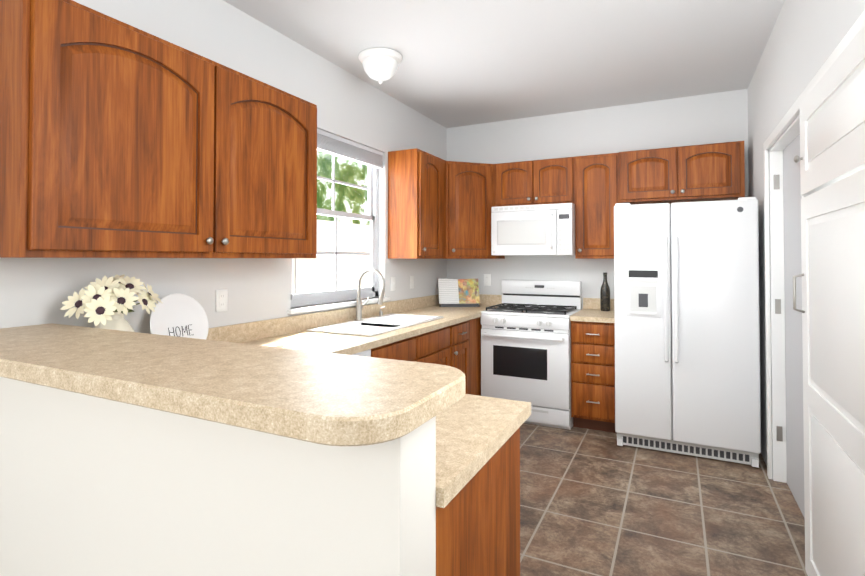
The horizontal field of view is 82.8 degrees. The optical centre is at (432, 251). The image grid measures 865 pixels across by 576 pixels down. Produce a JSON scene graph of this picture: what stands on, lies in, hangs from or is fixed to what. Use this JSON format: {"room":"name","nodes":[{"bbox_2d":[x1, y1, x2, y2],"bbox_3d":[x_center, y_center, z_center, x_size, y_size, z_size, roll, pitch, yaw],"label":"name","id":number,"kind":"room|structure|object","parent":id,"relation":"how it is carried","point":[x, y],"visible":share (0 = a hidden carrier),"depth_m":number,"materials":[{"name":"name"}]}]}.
{"room":"kitchen","nodes":[
{"label":"kitchen","id":0,"kind":"room"},
{"bbox_2d":[0,0,446,333],"bbox_3d":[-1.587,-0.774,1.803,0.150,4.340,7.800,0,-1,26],"label":"wall","id":1,"kind":"structure","parent":0,"point":[39,291],"depth_m":2.71,"materials":[{"name":"white paint"}]},
{"bbox_2d":[0,0,219,257],"bbox_3d":[-1.264,-0.419,1.939,0.300,0.890,0.716,0,-1,26],"label":"upper cabinet","id":2,"kind":"object","parent":1,"relation":"attached to","point":[119,139],"depth_m":1.76,"materials":[{"name":"brown wood"}]},
{"bbox_2d":[216,289,227,311],"bbox_3d":[-1.106,0.259,2.574,0.008,0.116,0.072,0,-1,26],"label":"outlet","id":3,"kind":"object","parent":1,"relation":"attached to","point":[221,300],"visible":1,"depth_m":2.57,"materials":[{"name":"white paint"}]},
{"bbox_2d":[220,64,316,257],"bbox_3d":[-0.945,-0.408,2.580,0.300,0.890,0.717,0,-1,26],"label":"upper cabinet","id":4,"kind":"object","parent":1,"relation":"attached to","point":[268,133],"depth_m":2.46,"materials":[{"name":"brown wood"}]},
{"bbox_2d":[287,152,389,314],"bbox_3d":[-0.671,-0.213,3.561,0.150,1.220,1.160,0,-1,26],"label":"window unit","id":5,"kind":"structure","parent":1,"relation":"in","point":[314,298],"depth_m":3.64,"materials":[{"name":"grey plastic"}]},
{"bbox_2d":[294,129,382,296],"bbox_3d":[-0.662,-0.261,3.558,0.056,1.120,1.076,0,-1,26],"label":"window blind","id":6,"kind":"object","parent":5,"relation":"attached to","point":[333,144],"visible":0.58,"depth_m":3.60,"materials":[{"name":"grey plastic"}]},
{"bbox_2d":[391,277,394,290],"bbox_3d":[-0.329,0.274,4.131,0.016,0.116,0.072,0,-1,26],"label":"light switch","id":7,"kind":"object","parent":1,"relation":"attached to","point":[392,283],"visible":1,"depth_m":4.12,"materials":[{"name":"white paint"}]},
{"bbox_2d":[410,276,413,288],"bbox_3d":[-0.182,0.279,4.427,0.016,0.116,0.072,0,-1,26],"label":"light switch","id":8,"kind":"object","parent":1,"relation":"attached to","point":[411,282],"visible":1,"depth_m":4.42,"materials":[{"name":"white paint"}]},
{"bbox_2d":[388,148,445,258],"bbox_3d":[-0.100,-0.381,4.250,0.330,0.890,0.558,0,-1,26],"label":"upper cabinet","id":9,"kind":"object","parent":1,"relation":"attached to","point":[416,203],"visible":1,"depth_m":4.04,"materials":[{"name":"brown wood"}]},
{"bbox_2d":[446,161,492,258],"bbox_3d":[0.284,-0.373,4.710,0.608,0.890,0.613,0,-1,26],"label":"upper cabinet","id":10,"kind":"object","parent":1,"relation":"attached to","point":[469,195],"visible":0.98,"depth_m":4.50,"materials":[{"name":"brown wood"}]},
{"bbox_2d":[223,0,784,127],"bbox_3d":[-0.324,-1.380,1.186,2.970,0.050,7.800,0,-1,26],"label":"ceiling","id":11,"kind":"structure","parent":0,"point":[467,62],"depth_m":3.17,"materials":[{"name":"white paint"}]},
{"bbox_2d":[358,47,401,84],"bbox_3d":[-0.353,-1.222,3.319,0.296,0.190,0.296,0,-1,26],"label":"flush-mount dome light","id":12,"kind":"object","parent":11,"relation":"attached to","point":[380,65],"visible":1,"depth_m":3.24,"materials":[{"name":"white glass"}]},
{"bbox_2d":[447,89,748,308],"bbox_3d":[1.376,0.072,4.589,2.670,2.740,0.150,0,-1,26],"label":"wall","id":13,"kind":"structure","parent":0,"point":[719,117],"depth_m":4.50,"materials":[{"name":"white paint"}]},
{"bbox_2d":[484,274,490,285],"bbox_3d":[0.548,0.287,4.906,0.072,0.116,0.008,0,-1,26],"label":"outlet","id":14,"kind":"object","parent":13,"relation":"attached to","point":[487,279],"visible":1,"depth_m":4.90,"materials":[{"name":"white paint"}]},
{"bbox_2d":[493,156,576,206],"bbox_3d":[0.971,-0.615,4.548,0.729,0.412,0.300,0,-1,26],"label":"upper cabinet","id":15,"kind":"object","parent":13,"relation":"attached to","point":[545,181],"depth_m":4.40,"materials":[{"name":"brown wood"}]},
{"bbox_2d":[491,203,574,255],"bbox_3d":[0.935,-0.184,4.466,0.720,0.444,0.462,0,-1,26],"label":"microwave","id":16,"kind":"object","parent":15,"relation":"attached to","point":[536,230],"visible":1,"depth_m":4.29,"materials":[{"name":"white plastic"}]},
{"bbox_2d":[575,153,616,258],"bbox_3d":[1.459,-0.380,4.302,0.360,0.890,0.300,0,-1,26],"label":"upper cabinet","id":17,"kind":"object","parent":13,"relation":"attached to","point":[594,189],"depth_m":4.17,"materials":[{"name":"brown wood"}]},
{"bbox_2d":[617,141,744,204],"bbox_3d":[2.015,-0.619,4.018,0.892,0.422,0.320,0,-1,26],"label":"upper cabinet","id":18,"kind":"object","parent":13,"relation":"attached to","point":[715,171],"depth_m":3.87,"materials":[{"name":"brown wood"}]},
{"bbox_2d":[520,423,807,575],"bbox_3d":[-0.324,1.410,1.140,2.970,0.050,7.800,0,-1,26],"label":"floor","id":19,"kind":"structure","parent":0,"point":[597,503],"depth_m":2.64,"materials":[{"name":"brown tile"}]},
{"bbox_2d":[0,377,435,575],"bbox_3d":[-0.792,0.850,1.283,1.713,1.075,0.140,0,-1,26],"label":"wall","id":20,"kind":"structure","parent":19,"relation":"on","point":[93,486],"depth_m":1.08,"materials":[{"name":"white paint"}]},
{"bbox_2d":[0,323,465,445],"bbox_3d":[-0.770,0.288,1.296,1.746,0.045,0.430,0,-1,26],"label":"raised bar","id":21,"kind":"object","parent":20,"relation":"on","point":[327,398],"visible":1,"depth_m":1.01,"materials":[{"name":"beige stone"}]},
{"bbox_2d":[206,268,501,387],"bbox_3d":[-0.394,0.770,3.269,0.659,1.301,3.764,0,-1,26],"label":"base unit","id":22,"kind":"object","parent":19,"relation":"on","point":[418,329],"depth_m":3.38,"materials":[{"name":"brown wood"}]},
{"bbox_2d":[61,275,161,331],"bbox_3d":[-1.251,0.289,1.951,0.240,0.389,0.360,0,-1,26],"label":"flower arrangement","id":23,"kind":"object","parent":22,"relation":"on","point":[101,298],"visible":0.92,"depth_m":1.89,"materials":[{"name":"beige plant"}]},
{"bbox_2d":[150,293,208,339],"bbox_3d":[-1.165,0.339,2.267,0.081,0.286,0.296,0,-1,26],"label":"plate","id":24,"kind":"object","parent":22,"relation":"on","point":[179,315],"visible":0.77,"depth_m":2.28,"materials":[{"name":"white ceramic"}]},
{"bbox_2d":[438,278,479,306],"bbox_3d":[0.255,0.396,4.728,0.395,0.265,0.164,0,-1,-5],"label":"cookbook","id":25,"kind":"object","parent":22,"relation":"on","point":[458,292],"visible":1,"depth_m":4.74,"materials":[{"name":"multicoloured paper"}]},
{"bbox_2d":[352,349,370,356],"bbox_3d":[-0.740,0.973,2.570,0.602,0.872,0.598,0,-1,26],"label":"dishwasher","id":26,"kind":"object","parent":19,"relation":"on","point":[366,353],"visible":0.02,"depth_m":2.66,"materials":[{"name":"white"}]},
{"bbox_2d":[436,384,530,575],"bbox_3d":[-0.309,0.933,1.491,1.068,0.914,0.660,0,-1,26],"label":"base unit","id":27,"kind":"object","parent":19,"relation":"on","point":[477,484],"depth_m":1.27,"materials":[{"name":"brown wood"}]},
{"bbox_2d":[481,280,581,429],"bbox_3d":[0.875,0.853,4.319,0.756,1.168,0.696,0,-1,26],"label":"range","id":28,"kind":"object","parent":19,"relation":"on","point":[526,341],"visible":0.94,"depth_m":4.08,"materials":[{"name":"white metal"}]},
{"bbox_2d":[570,298,616,432],"bbox_3d":[1.395,0.927,4.112,0.351,1.014,0.659,0,-1,26],"label":"base unit","id":29,"kind":"object","parent":19,"relation":"on","point":[592,329],"depth_m":3.86,"materials":[{"name":"brown wood"}]},
{"bbox_2d":[600,272,609,310],"bbox_3d":[1.516,0.355,4.303,0.082,0.335,0.082,0,-1,26],"label":"decorative bottle","id":30,"kind":"object","parent":29,"relation":"on","point":[605,297],"visible":1,"depth_m":4.27,"materials":[{"name":"black glass"}]},
{"bbox_2d":[614,197,760,467],"bbox_3d":[1.892,0.539,3.715,0.890,1.776,0.882,0,-1,26],"label":"refrigerator","id":31,"kind":"object","parent":19,"relation":"on","point":[687,328],"visible":1,"depth_m":3.35,"materials":[{"name":"white metal"}]},
{"bbox_2d":[748,0,864,517],"bbox_3d":[0.939,0.005,0.536,0.150,2.740,7.800,0,-1,26],"label":"wall","id":32,"kind":"structure","parent":0,"point":[806,37],"depth_m":2.77,"materials":[{"name":"white paint"}]},
{"bbox_2d":[763,10,864,482],"bbox_3d":[1.677,0.348,2.135,0.091,2.107,2.144,0,-1,26],"label":"door frame","id":33,"kind":"structure","parent":32,"relation":"attached to","point":[775,326],"depth_m":3.03,"materials":[{"name":"white paint"}]},
{"bbox_2d":[793,24,864,575],"bbox_3d":[1.392,0.362,1.701,0.072,2.024,0.990,0,-1,26],"label":"doors","id":34,"kind":"structure","parent":32,"relation":"attached to","point":[832,144],"depth_m":1.71,"materials":[{"name":"white paint"}]},
{"label":"outside","id":35,"kind":"structure","parent":0,"visible":0},
{"bbox_2d":[292,150,369,293],"bbox_3d":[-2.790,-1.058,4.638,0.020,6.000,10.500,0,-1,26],"label":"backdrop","id":36,"kind":"structure","parent":35,"point":[323,227],"depth_m":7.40,"materials":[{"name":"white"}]}
]}

